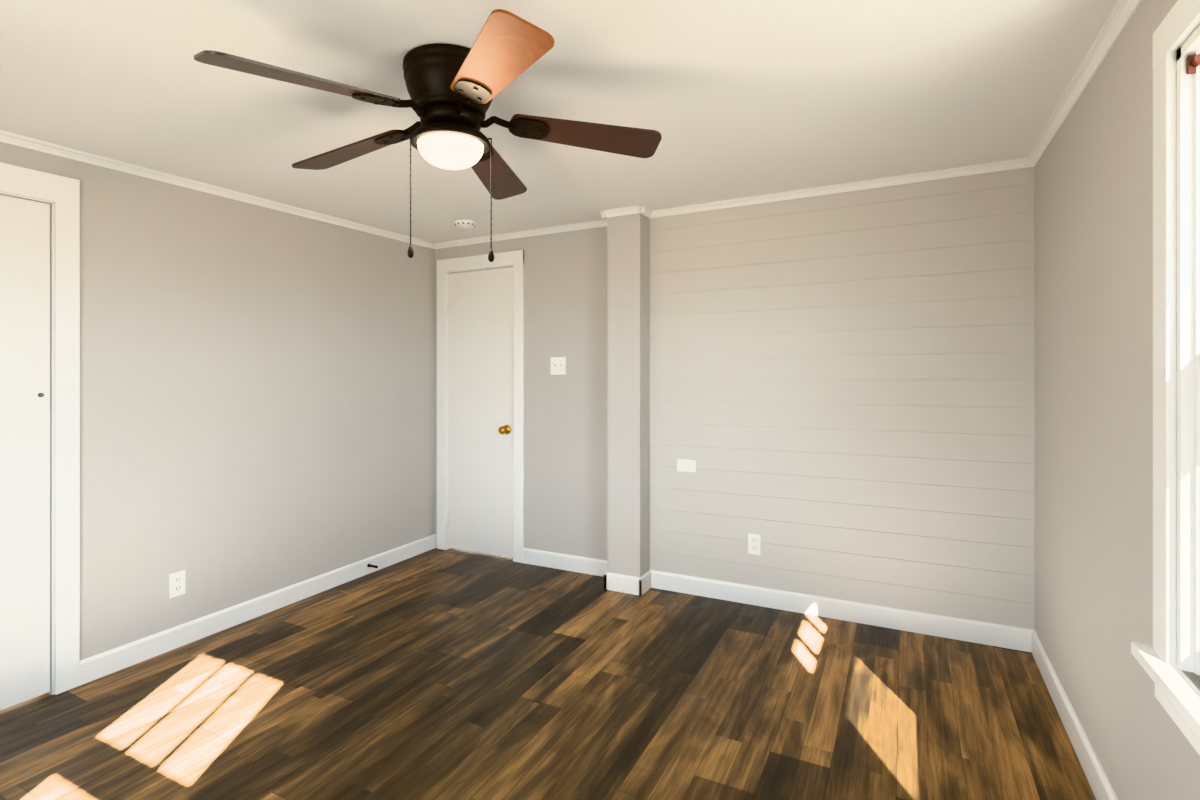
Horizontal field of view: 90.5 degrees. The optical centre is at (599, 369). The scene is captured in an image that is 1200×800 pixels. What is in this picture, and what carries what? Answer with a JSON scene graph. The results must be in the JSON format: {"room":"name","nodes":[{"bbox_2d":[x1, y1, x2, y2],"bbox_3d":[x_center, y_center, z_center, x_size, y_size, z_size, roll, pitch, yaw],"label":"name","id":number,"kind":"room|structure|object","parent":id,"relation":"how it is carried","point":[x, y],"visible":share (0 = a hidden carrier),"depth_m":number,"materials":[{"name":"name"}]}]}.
{"room":"empty bedroom","nodes":[
{"label":"empty bedroom","id":0,"kind":"room"},
{"bbox_2d":[0,142,434,694],"bbox_3d":[-2.174,0.208,2.720,0.160,2.262,4.170,0,0,27],"label":"wall","id":1,"kind":"structure","parent":0,"point":[257,383],"depth_m":3.08,"materials":[{"name":"beige paint"}]},
{"bbox_2d":[0,195,49,709],"bbox_3d":[-2.427,0.323,2.096,0.051,1.996,0.758,0,0,27],"label":"closet door","id":2,"kind":"structure","parent":1,"relation":"in","point":[24,224],"depth_m":2.36,"materials":[{"name":"white paint"}]},
{"bbox_2d":[0,162,79,694],"bbox_3d":[-2.473,0.270,2.119,0.178,2.128,0.932,0,0,27],"label":"trim","id":3,"kind":"structure","parent":1,"relation":"attached to","point":[63,192],"depth_m":2.45,"materials":[{"name":"white wood"}]},
{"bbox_2d":[169,570,184,597],"bbox_3d":[-2.018,1.026,2.840,0.008,0.114,0.070,0,0,27],"label":"outlet","id":4,"kind":"object","parent":1,"relation":"attached to","point":[176,580],"visible":1,"depth_m":2.84,"materials":[{"name":"white plastic"}]},
{"bbox_2d":[435,226,607,560],"bbox_3d":[0.423,0.180,3.639,3.940,2.279,0.160,0,0,27],"label":"wall","id":5,"kind":"structure","parent":0,"point":[566,273],"depth_m":3.89,"materials":[{"name":"beige paint"}]},
{"bbox_2d":[447,267,512,557],"bbox_3d":[-0.858,0.300,4.199,0.593,2.010,0.110,0,0,27],"label":"door","id":6,"kind":"structure","parent":5,"relation":"in","point":[479,303],"depth_m":4.21,"materials":[{"name":"white wood"}]},
{"bbox_2d":[437,250,523,562],"bbox_3d":[-0.820,0.255,4.268,0.762,2.125,0.178,0,0,27],"label":"door frame","id":7,"kind":"structure","parent":5,"relation":"in","point":[515,259],"depth_m":4.15,"materials":[{"name":"white wood"}]},
{"bbox_2d":[551,357,565,374],"bbox_3d":[-0.277,-0.022,3.900,0.116,0.117,0.018,0,0,27],"label":"double switch","id":8,"kind":"object","parent":5,"relation":"attached to","point":[558,364],"visible":1,"depth_m":3.90,"materials":[{"name":"white plastic"}]},
{"bbox_2d":[0,548,1095,799],"bbox_3d":[-0.493,1.340,1.856,3.940,0.118,4.170,0,0,27],"label":"floor","id":9,"kind":"structure","parent":0,"point":[452,673],"depth_m":2.29,"materials":[{"name":"laminate"}]},
{"bbox_2d":[608,213,649,576],"bbox_3d":[0.181,0.183,3.567,0.210,2.243,0.190,0,0,27],"label":"wall column","id":10,"kind":"structure","parent":9,"relation":"on","point":[628,235],"depth_m":3.48,"materials":[{"name":"grey paint"}]},
{"bbox_2d":[0,0,1117,242],"bbox_3d":[-0.493,-0.970,1.856,3.940,0.138,4.170,0,0,27],"label":"ceiling","id":11,"kind":"structure","parent":0,"point":[744,98],"depth_m":2.00,"materials":[{"name":"white paint"}]},
{"bbox_2d":[194,9,661,261],"bbox_3d":[-0.501,-0.631,1.850,1.227,0.602,1.279,0,0,27],"label":"fan","id":12,"kind":"object","parent":11,"relation":"hanging from","point":[451,88],"visible":0.93,"depth_m":1.73,"materials":[{"name":"brown wood"}]},
{"bbox_2d":[417,133,483,169],"bbox_3d":[-0.459,-0.661,1.831,0.202,0.071,0.202,0,0,27],"label":"globe","id":13,"kind":"object","parent":12,"relation":"attached to","point":[452,151],"depth_m":1.77},
{"bbox_2d":[454,220,474,228],"bbox_3d":[-0.849,-0.907,3.738,0.128,0.039,0.128,0,0,27],"label":"smoke detector","id":14,"kind":"object","parent":11,"relation":"attached to","point":[463,224],"visible":1,"depth_m":3.70,"materials":[{"name":"white plastic"}]},
{"bbox_2d":[650,166,1034,629],"bbox_3d":[1.147,0.172,3.152,1.887,2.258,0.045,0,0,27],"label":"wall","id":15,"kind":"structure","parent":0,"point":[847,379],"depth_m":3.05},
{"bbox_2d":[0,0,1141,248],"bbox_3d":[-0.485,-0.912,1.872,3.620,0.088,3.885,0,0,27],"label":"crown molding","id":16,"kind":"structure","parent":15,"relation":"attached to","point":[1124,10],"depth_m":2.86,"materials":[{"name":"white wood"}]},
{"bbox_2d":[80,534,1117,799],"bbox_3d":[-0.493,1.260,1.856,3.620,0.153,3.850,0,0,27],"label":"baseboard","id":17,"kind":"structure","parent":15,"relation":"attached to","point":[105,663],"depth_m":3.02,"materials":[{"name":"white wood"}]},
{"bbox_2d":[677,459,695,471],"bbox_3d":[0.504,0.559,3.454,0.116,0.073,0.006,0,0,27],"label":"outlet plate","id":18,"kind":"object","parent":15,"relation":"attached to","point":[685,465],"visible":1,"depth_m":3.45,"materials":[{"name":"white plastic"}]},
{"bbox_2d":[748,533,760,554],"bbox_3d":[0.850,0.963,3.275,0.070,0.115,0.008,0,0,27],"label":"outlet","id":19,"kind":"object","parent":15,"relation":"attached to","point":[754,540],"visible":1,"depth_m":3.27,"materials":[{"name":"white plastic"}]},
{"bbox_2d":[1035,0,1199,799],"bbox_3d":[1.188,0.172,0.992,0.160,2.262,4.170,0,0,27],"label":"wall","id":20,"kind":"structure","parent":0,"point":[1094,178],"depth_m":1.75,"materials":[{"name":"beige paint"}]},
{"bbox_2d":[1131,0,1199,754],"bbox_3d":[1.121,-0.008,0.863,0.260,1.527,1.082,0,0,27],"label":"window","id":21,"kind":"structure","parent":20,"relation":"in","point":[1175,649],"depth_m":1.27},
{"bbox_2d":[1186,53,1199,74],"bbox_3d":[1.248,-0.643,1.241,0.028,0.038,0.029,0,0,27],"label":"bracket","id":22,"kind":"object","parent":21,"relation":"attached to","point":[1192,61],"visible":1,"depth_m":1.25,"materials":[{"name":"brown metal"}]}
]}

